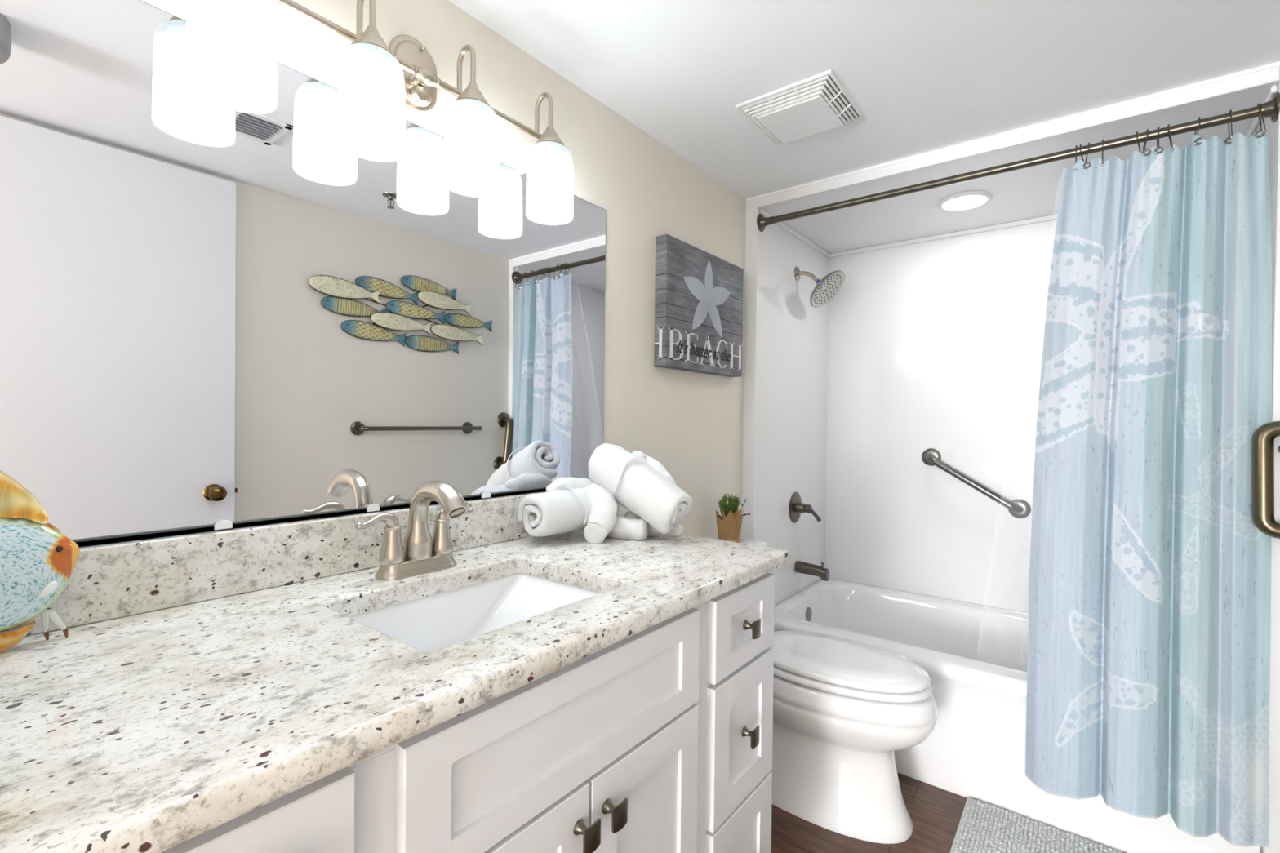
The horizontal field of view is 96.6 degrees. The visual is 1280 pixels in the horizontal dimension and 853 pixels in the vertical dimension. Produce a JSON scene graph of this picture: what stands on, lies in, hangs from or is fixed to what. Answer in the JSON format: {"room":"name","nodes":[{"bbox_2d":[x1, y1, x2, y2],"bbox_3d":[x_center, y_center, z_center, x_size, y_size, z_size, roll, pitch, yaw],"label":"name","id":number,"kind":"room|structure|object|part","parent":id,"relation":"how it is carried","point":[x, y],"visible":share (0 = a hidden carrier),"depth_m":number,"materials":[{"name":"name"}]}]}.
{"room":"bathroom","nodes":[
{"label":"bathroom","id":0,"kind":"room"},
{"bbox_2d":[140,0,746,539],"bbox_3d":[-0.351,0.142,1.527,0.100,2.239,2.450,1,1,38],"label":"wall","id":1,"kind":"structure","parent":0,"point":[690,422],"depth_m":1.81,"materials":[{"name":"beige paint"}]},
{"bbox_2d":[20,491,543,635],"bbox_3d":[-0.550,0.232,1.171,0.028,0.110,1.435,1,1,38],"label":"backsplash","id":2,"kind":"structure","parent":1,"relation":"attached to","point":[108,581],"depth_m":0.97,"materials":[{"name":"beige stone"}]},
{"bbox_2d":[0,0,605,546],"bbox_3d":[-0.549,-0.243,1.174,0.013,0.840,1.432,1,1,38],"label":"wall mirror","id":3,"kind":"object","parent":1,"relation":"attached to","point":[213,317],"visible":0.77,"depth_m":0.99,"materials":[{"name":"grey mirror"}]},
{"bbox_2d":[185,0,573,225],"bbox_3d":[-0.448,-0.682,1.172,0.161,0.319,0.788,1,1,38],"label":"vanity light","id":4,"kind":"object","parent":1,"relation":"attached to","point":[231,60],"visible":1,"depth_m":1.05,"materials":[{"name":"white glass"}]},
{"bbox_3d":[-0.638,-0.609,0.895,0.117,0.174,0.117,1,1,38],"label":"lamp shade","id":5,"kind":"part","parent":4,"relation":"part of","materials":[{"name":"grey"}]},
{"bbox_3d":[-0.520,-0.791,1.083,0.062,0.097,0.011,1,1,38],"label":"arm","id":6,"kind":"part","parent":4,"relation":"part of","materials":[{"name":"silver metal"}]},
{"bbox_3d":[-0.502,-0.609,1.069,0.117,0.174,0.117,1,1,38],"label":"lamp shade","id":7,"kind":"part","parent":4,"relation":"part of","materials":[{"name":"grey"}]},
{"bbox_3d":[-0.488,-0.763,1.236,0.018,0.158,0.112,1,1,38],"label":"plate","id":8,"kind":"part","parent":4,"relation":"part of","materials":[{"name":"silver metal"}]},
{"bbox_3d":[-0.383,-0.791,1.258,0.062,0.097,0.011,1,1,38],"label":"arm","id":9,"kind":"part","parent":4,"relation":"part of","materials":[{"name":"silver metal"}]},
{"bbox_3d":[-0.365,-0.609,1.244,0.117,0.174,0.117,1,1,38],"label":"lamp shade","id":10,"kind":"part","parent":4,"relation":"part of","materials":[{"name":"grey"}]},
{"bbox_3d":[-0.242,-0.791,1.437,0.062,0.097,0.011,1,1,38],"label":"arm","id":11,"kind":"part","parent":4,"relation":"part of","materials":[{"name":"silver metal"}]},
{"bbox_3d":[-0.225,-0.609,1.423,0.117,0.174,0.117,1,1,38],"label":"lamp shade","id":12,"kind":"part","parent":4,"relation":"part of","materials":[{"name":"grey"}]},
{"bbox_2d":[653,234,743,377],"bbox_3d":[0.237,-0.425,2.143,0.050,0.442,0.544,1,1,38],"label":"beach canvas","id":13,"kind":"object","parent":1,"relation":"attached to","point":[699,293],"visible":1,"depth_m":2.07,"materials":[{"name":"grey wood"}]},
{"bbox_2d":[683,260,730,338],"bbox_3d":[0.254,-0.482,2.124,0.001,0.281,0.333,1,1,38],"label":"print","id":14,"kind":"object","parent":13,"relation":"on","point":[706,283],"depth_m":2.12},
{"bbox_2d":[745,61,1279,201],"bbox_3d":[1.079,-0.961,1.960,1.586,0.010,0.003,1,1,38],"label":"trim","id":15,"kind":"structure","parent":1,"relation":"attached to","point":[1277,64],"depth_m":1.80,"materials":[{"name":"white paint"}]},
{"bbox_2d":[742,198,829,605],"bbox_3d":[0.718,0.142,2.846,0.157,2.239,0.946,1,1,38],"label":"wall","id":16,"kind":"structure","parent":0,"point":[785,357],"depth_m":2.65,"materials":[{"name":"white plastic"}]},
{"bbox_2d":[788,491,821,523],"bbox_3d":[0.796,0.393,2.739,0.104,0.152,0.156,1,1,38],"label":"shower valve","id":17,"kind":"object","parent":16,"relation":"attached to","point":[796,507],"visible":1,"depth_m":2.73,"materials":[{"name":"grey metal"}]},
{"bbox_3d":[0.787,0.393,2.743,0.070,0.048,0.048,1,1,38],"label":"valve stem","id":18,"kind":"part","parent":17,"relation":"part of","materials":[{"name":"grey metal"}]},
{"bbox_3d":[0.838,0.419,2.748,0.093,0.084,0.030,0,1,-32],"label":"lever","id":19,"kind":"part","parent":17,"relation":"part of","materials":[{"name":"grey metal"}]},
{"bbox_2d":[795,560,829,581],"bbox_3d":[0.830,0.691,2.748,0.155,0.084,0.055,1,1,38],"label":"tub spout","id":20,"kind":"object","parent":16,"relation":"attached to","point":[802,567],"visible":1,"depth_m":2.73,"materials":[{"name":"grey metal"}]},
{"bbox_2d":[794,266,844,307],"bbox_3d":[0.842,-0.666,2.682,0.220,0.202,0.200,1,1,38],"label":"shower","id":21,"kind":"object","parent":16,"relation":"attached to","point":[825,289],"visible":1,"depth_m":2.66,"materials":[{"name":"silver metal"}]},
{"bbox_3d":[0.800,-0.711,2.716,0.109,0.067,0.020,1,1,34],"label":"shower arm","id":22,"kind":"part","parent":21,"relation":"part of","materials":[{"name":"silver metal"}]},
{"bbox_2d":[756,92,1279,231],"bbox_3d":[1.103,-0.859,1.976,1.494,0.074,0.074,1,1,38],"label":"shower curtain rod","id":23,"kind":"object","parent":16,"relation":"attached to","point":[1271,108],"visible":1,"depth_m":1.81,"materials":[{"name":"grey metal"}]},
{"bbox_2d":[1074,145,1077,170],"bbox_3d":[1.353,-0.830,1.770,0.008,0.090,0.053,1,1,38],"label":"curtain ring","id":24,"kind":"object","parent":23,"relation":"hanging from","point":[1076,146],"visible":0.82,"depth_m":1.76,"materials":[{"name":"grey metal"}]},
{"bbox_2d":[1079,144,1084,168],"bbox_3d":[1.364,-0.830,1.762,0.012,0.090,0.053,1,1,34],"label":"curtain ring","id":25,"kind":"object","parent":23,"relation":"hanging from","point":[1080,145],"visible":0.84,"depth_m":1.75,"materials":[{"name":"grey metal"}]},
{"bbox_2d":[1084,142,1089,162],"bbox_3d":[1.375,-0.829,1.754,0.013,0.090,0.053,1,1,42],"label":"curtain ring","id":26,"kind":"object","parent":23,"relation":"hanging from","point":[1088,144],"visible":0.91,"depth_m":1.74,"materials":[{"name":"grey metal"}]},
{"bbox_2d":[1101,138,1104,165],"bbox_3d":[1.404,-0.829,1.731,0.008,0.090,0.053,1,1,38],"label":"curtain ring","id":27,"kind":"object","parent":23,"relation":"hanging from","point":[1102,140],"visible":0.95,"depth_m":1.72,"materials":[{"name":"grey metal"}]},
{"bbox_2d":[1135,131,1141,152],"bbox_3d":[1.468,-0.828,1.680,0.012,0.090,0.053,1,1,34],"label":"curtain ring","id":28,"kind":"object","parent":23,"relation":"hanging from","point":[1136,132],"visible":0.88,"depth_m":1.67,"materials":[{"name":"grey metal"}]},
{"bbox_2d":[1142,128,1148,152],"bbox_3d":[1.481,-0.828,1.671,0.013,0.090,0.053,1,1,42],"label":"curtain ring","id":29,"kind":"object","parent":23,"relation":"hanging from","point":[1147,130],"visible":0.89,"depth_m":1.66,"materials":[{"name":"grey metal"}]},
{"bbox_2d":[1025,129,1271,847],"bbox_3d":[1.437,0.143,1.636,0.524,1.918,0.159,1,1,38],"label":"shower curtain","id":30,"kind":"object","parent":23,"relation":"hanging from","point":[1149,623],"visible":1,"depth_m":1.61,"materials":[{"name":"fabric"}]},
{"bbox_2d":[1156,126,1159,146],"bbox_3d":[1.502,-0.827,1.654,0.008,0.090,0.053,1,1,38],"label":"curtain ring","id":31,"kind":"object","parent":23,"relation":"hanging from","point":[1157,127],"visible":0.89,"depth_m":1.65,"materials":[{"name":"grey metal"}]},
{"bbox_2d":[1167,124,1173,151],"bbox_3d":[1.522,-0.827,1.639,0.012,0.090,0.053,1,1,34],"label":"curtain ring","id":32,"kind":"object","parent":23,"relation":"hanging from","point":[1168,125],"visible":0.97,"depth_m":1.63,"materials":[{"name":"grey metal"}]},
{"bbox_2d":[1194,116,1200,145],"bbox_3d":[1.567,-0.826,1.603,0.013,0.090,0.053,1,1,42],"label":"curtain ring","id":33,"kind":"object","parent":23,"relation":"hanging from","point":[1199,117],"visible":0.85,"depth_m":1.59,"materials":[{"name":"grey metal"}]},
{"bbox_2d":[1227,109,1234,141],"bbox_3d":[1.618,-0.825,1.563,0.008,0.090,0.053,1,1,38],"label":"curtain ring","id":34,"kind":"object","parent":23,"relation":"hanging from","point":[1232,136],"visible":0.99,"depth_m":1.55,"materials":[{"name":"grey metal"}]},
{"bbox_2d":[1257,102,1266,132],"bbox_3d":[1.663,-0.824,1.528,0.012,0.090,0.053,1,1,34],"label":"curtain ring","id":35,"kind":"object","parent":23,"relation":"hanging from","point":[1264,130],"visible":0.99,"depth_m":1.52,"materials":[{"name":"grey metal"}]},
{"bbox_2d":[448,0,1279,199],"bbox_3d":[0.325,-0.990,0.997,1.786,0.050,2.450,1,1,38],"label":"ceiling","id":36,"kind":"structure","parent":0,"point":[923,76],"depth_m":1.50,"materials":[{"name":"white paint"}]},
{"bbox_2d":[735,69,863,144],"bbox_3d":[0.492,-0.952,1.751,0.292,0.036,0.291,1,1,38],"label":"ceiling vent","id":37,"kind":"object","parent":36,"relation":"in","point":[820,103],"visible":1,"depth_m":1.70,"materials":[{"name":"grey plastic"}]},
{"bbox_3d":[0.492,-0.950,1.752,0.202,0.032,0.201,1,1,38],"label":"panel","id":38,"kind":"part","parent":37,"relation":"part of","materials":[{"name":"white plastic"}]},
{"bbox_2d":[771,772,967,852],"bbox_3d":[-0.731,1.302,-0.623,2.186,0.050,8.196,1,1,38],"label":"floor","id":39,"kind":"structure","parent":0,"point":[935,813],"depth_m":1.79,"materials":[{"name":"brown wood"}]},
{"bbox_2d":[160,572,774,852],"bbox_3d":[-0.331,0.796,0.975,0.624,0.940,1.397,1,1,38],"label":"vanity cabinet","id":40,"kind":"object","parent":39,"relation":"on","point":[658,739],"visible":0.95,"depth_m":0.85,"materials":[{"name":"white paint"}]},
{"bbox_3d":[-0.381,0.729,0.472,0.019,0.765,0.274,1,1,38],"label":"door","id":41,"kind":"part","parent":40,"relation":"part of","materials":[{"name":"white paint"}]},
{"bbox_2d":[0,491,790,852],"bbox_3d":[-0.321,0.253,0.992,0.610,0.144,1.435,1,1,38],"label":"countertop","id":42,"kind":"structure","parent":40,"relation":"on","point":[197,682],"depth_m":0.72,"materials":[{"name":"white stone"}]},
{"bbox_2d":[0,471,79,652],"bbox_3d":[-0.832,0.161,0.700,0.049,0.254,0.208,1,1,38],"label":"fish ornament","id":43,"kind":"object","parent":42,"relation":"on","point":[37,562],"visible":1,"depth_m":0.73,"materials":[{"name":"multicoloured ceramic"}]},
{"bbox_2d":[355,480,474,581],"bbox_3d":[-0.436,0.196,1.120,0.200,0.186,0.200,1,1,-13],"label":"bathroom faucet","id":44,"kind":"object","parent":42,"relation":"on","point":[420,553],"visible":1,"depth_m":1.10,"materials":[{"name":"silver metal"}]},
{"bbox_3d":[-0.496,0.178,1.074,0.027,0.031,0.084,1,1,38],"label":"lever","id":45,"kind":"part","parent":44,"relation":"part of","materials":[{"name":"silver metal"}]},
{"bbox_3d":[-0.477,0.226,1.099,0.046,0.072,0.046,1,1,38],"label":"handle","id":46,"kind":"part","parent":44,"relation":"part of","materials":[{"name":"silver metal"}]},
{"bbox_3d":[-0.445,0.275,1.141,0.062,0.028,0.166,1,1,38],"label":"plate","id":47,"kind":"part","parent":44,"relation":"part of","materials":[{"name":"silver metal"}]},
{"bbox_3d":[-0.396,0.183,1.103,0.177,0.159,0.055,1,1,38],"label":"spout","id":48,"kind":"part","parent":44,"relation":"part of","materials":[{"name":"silver metal"}]},
{"bbox_3d":[-0.411,0.226,1.183,0.046,0.072,0.046,1,1,38],"label":"handle","id":49,"kind":"part","parent":44,"relation":"part of","materials":[{"name":"silver metal"}]},
{"bbox_3d":[-0.392,0.178,1.207,0.027,0.031,0.084,1,1,38],"label":"lever","id":50,"kind":"part","parent":44,"relation":"part of","materials":[{"name":"silver metal"}]},
{"bbox_2d":[348,573,601,650],"bbox_3d":[-0.272,0.392,1.007,0.370,0.130,0.482,1,1,38],"label":"undermount sink","id":51,"kind":"object","parent":42,"relation":"in","point":[442,620],"visible":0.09,"depth_m":1.15,"materials":[{"name":"white ceramic"}]},
{"bbox_2d":[515,475,648,543],"bbox_3d":[-0.139,0.211,1.451,0.240,0.155,0.274,1,1,38],"label":"rolled towel","id":52,"kind":"object","parent":42,"relation":"on","point":[571,504],"visible":1,"depth_m":1.42,"materials":[{"name":"white fabric"}]},
{"bbox_2d":[587,442,693,537],"bbox_3d":[-0.007,0.167,1.509,0.299,0.244,0.151,1,1,38],"label":"rolled towel","id":53,"kind":"object","parent":42,"relation":"on","point":[641,482],"visible":0.98,"depth_m":1.46,"materials":[{"name":"white fabric"}]},
{"bbox_3d":[-0.175,0.820,0.737,0.019,0.584,0.293,1,1,38],"label":"door","id":54,"kind":"part","parent":40,"relation":"part of","materials":[{"name":"white paint"}]},
{"bbox_3d":[-0.076,0.582,0.816,0.032,0.038,0.033,1,1,38],"label":"knob","id":55,"kind":"part","parent":40,"relation":"part of","materials":[{"name":"grey metal"}]},
{"bbox_3d":[-0.039,0.584,0.864,0.032,0.038,0.033,1,1,38],"label":"knob","id":56,"kind":"part","parent":40,"relation":"part of","materials":[{"name":"grey metal"}]},
{"bbox_3d":[0.010,0.820,0.973,0.019,0.584,0.296,1,1,38],"label":"door","id":57,"kind":"part","parent":40,"relation":"part of","materials":[{"name":"white paint"}]},
{"bbox_3d":[0.219,0.963,1.244,0.019,0.297,0.270,1,1,38],"label":"drawer","id":58,"kind":"part","parent":40,"relation":"part of","materials":[{"name":"white paint"}]},
{"bbox_3d":[0.223,0.664,1.241,0.019,0.285,0.270,1,1,38],"label":"drawer","id":59,"kind":"part","parent":40,"relation":"part of","materials":[{"name":"white paint"}]},
{"bbox_3d":[0.225,0.429,1.239,0.019,0.165,0.270,1,1,38],"label":"drawer","id":60,"kind":"part","parent":40,"relation":"part of","materials":[{"name":"white paint"}]},
{"bbox_3d":[0.236,0.658,1.216,0.032,0.038,0.033,1,1,38],"label":"knob","id":61,"kind":"part","parent":40,"relation":"part of","materials":[{"name":"grey metal"}]},
{"bbox_3d":[0.239,0.428,1.214,0.032,0.038,0.033,1,1,38],"label":"knob","id":62,"kind":"part","parent":40,"relation":"part of","materials":[{"name":"grey metal"}]},
{"bbox_2d":[738,537,937,844],"bbox_3d":[0.584,0.864,1.988,0.817,0.808,0.392,1,1,38],"label":"toilet","id":63,"kind":"object","parent":39,"relation":"on","point":[842,708],"visible":0.56,"depth_m":1.79,"materials":[{"name":"white ceramic"}]},
{"bbox_2d":[715,493,750,542],"bbox_3d":[0.353,0.354,2.189,0.105,0.200,0.168,1,1,38],"label":"potted plant","id":64,"kind":"object","parent":63,"relation":"on","point":[729,524],"visible":0.96,"depth_m":2.14,"materials":[{"name":"paper"}]},
{"bbox_3d":[0.336,0.476,2.182,0.177,0.042,0.392,1,1,38],"label":"tank lid","id":65,"kind":"part","parent":63,"relation":"part of","materials":[{"name":"white ceramic"}]},
{"bbox_3d":[0.666,0.781,1.924,0.567,0.028,0.366,1,1,38],"label":"lid","id":66,"kind":"part","parent":63,"relation":"part of","materials":[{"name":"white plastic"}]},
{"bbox_3d":[0.657,0.812,1.931,0.597,0.024,0.372,1,1,38],"label":"seat","id":67,"kind":"part","parent":63,"relation":"part of","materials":[{"name":"white plastic"}]},
{"bbox_3d":[0.622,1.049,1.958,0.714,0.439,0.380,1,1,38],"label":"bowl","id":68,"kind":"part","parent":63,"relation":"part of","materials":[{"name":"white ceramic"}]},
{"bbox_2d":[773,577,1261,852],"bbox_3d":[1.327,1.049,2.305,1.492,0.449,0.845,1,1,38],"label":"bathtub","id":69,"kind":"object","parent":39,"relation":"on","point":[974,657],"visible":0.34,"depth_m":1.99,"materials":[{"name":"white ceramic"}]},
{"bbox_3d":[0.811,0.909,2.750,0.014,0.074,0.074,1,1,38],"label":"overflow plate","id":70,"kind":"part","parent":69,"relation":"part of","materials":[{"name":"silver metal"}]},
{"bbox_2d":[950,798,1122,852],"bbox_3d":[1.228,1.269,1.542,0.674,0.017,0.504,1,1,38],"label":"bath mat","id":71,"kind":"object","parent":39,"relation":"on","point":[983,828],"visible":1,"depth_m":1.76,"materials":[{"name":"white fabric"}]},
{"bbox_2d":[824,219,1057,613],"bbox_3d":[1.629,0.154,2.670,1.494,2.239,0.100,1,1,38],"label":"wall","id":72,"kind":"structure","parent":0,"point":[937,344],"depth_m":2.76,"materials":[{"name":"white plastic"}]},
{"bbox_2d":[921,448,1031,518],"bbox_3d":[1.533,0.259,2.632,0.447,0.300,0.078,1,1,38],"label":"grab bar","id":73,"kind":"object","parent":72,"relation":"attached to","point":[1018,508],"visible":1,"depth_m":2.58,"materials":[{"name":"silver metal"}]},
{"bbox_2d":[760,84,1277,257],"bbox_3d":[1.355,-0.908,2.296,1.494,0.020,0.826,1,1,38],"label":"trim","id":74,"kind":"structure","parent":72,"relation":"attached to","point":[1273,89],"depth_m":2.66,"materials":[{"name":"white plastic"}]},
{"bbox_2d":[758,66,1279,253],"bbox_3d":[1.349,-0.967,2.287,1.494,0.098,0.846,1,1,38],"label":"ceiling","id":75,"kind":"structure","parent":0,"point":[1032,192],"depth_m":2.11,"materials":[{"name":"white paint"}]},
{"bbox_2d":[937,191,992,211],"bbox_3d":[1.319,-0.913,2.320,0.196,0.010,0.196,1,1,38],"label":"recessed light","id":76,"kind":"object","parent":75,"relation":"in","point":[964,201],"visible":1,"depth_m":2.30,"materials":[{"name":"white plastic"}]},
{"bbox_2d":[1252,75,1279,852],"bbox_3d":[2.009,0.165,1.835,0.135,2.239,0.946,1,1,38],"label":"wall","id":77,"kind":"structure","parent":0,"point":[1273,129],"depth_m":1.50,"materials":[{"name":"white paint"}]},
{"bbox_2d":[1252,421,1279,538],"bbox_3d":[1.633,0.136,1.469,0.077,0.352,0.116,1,1,38],"label":"grab bar","id":78,"kind":"object","parent":77,"relation":"attached to","point":[1263,439],"visible":1,"depth_m":1.47,"materials":[{"name":"brown metal"}]}
]}

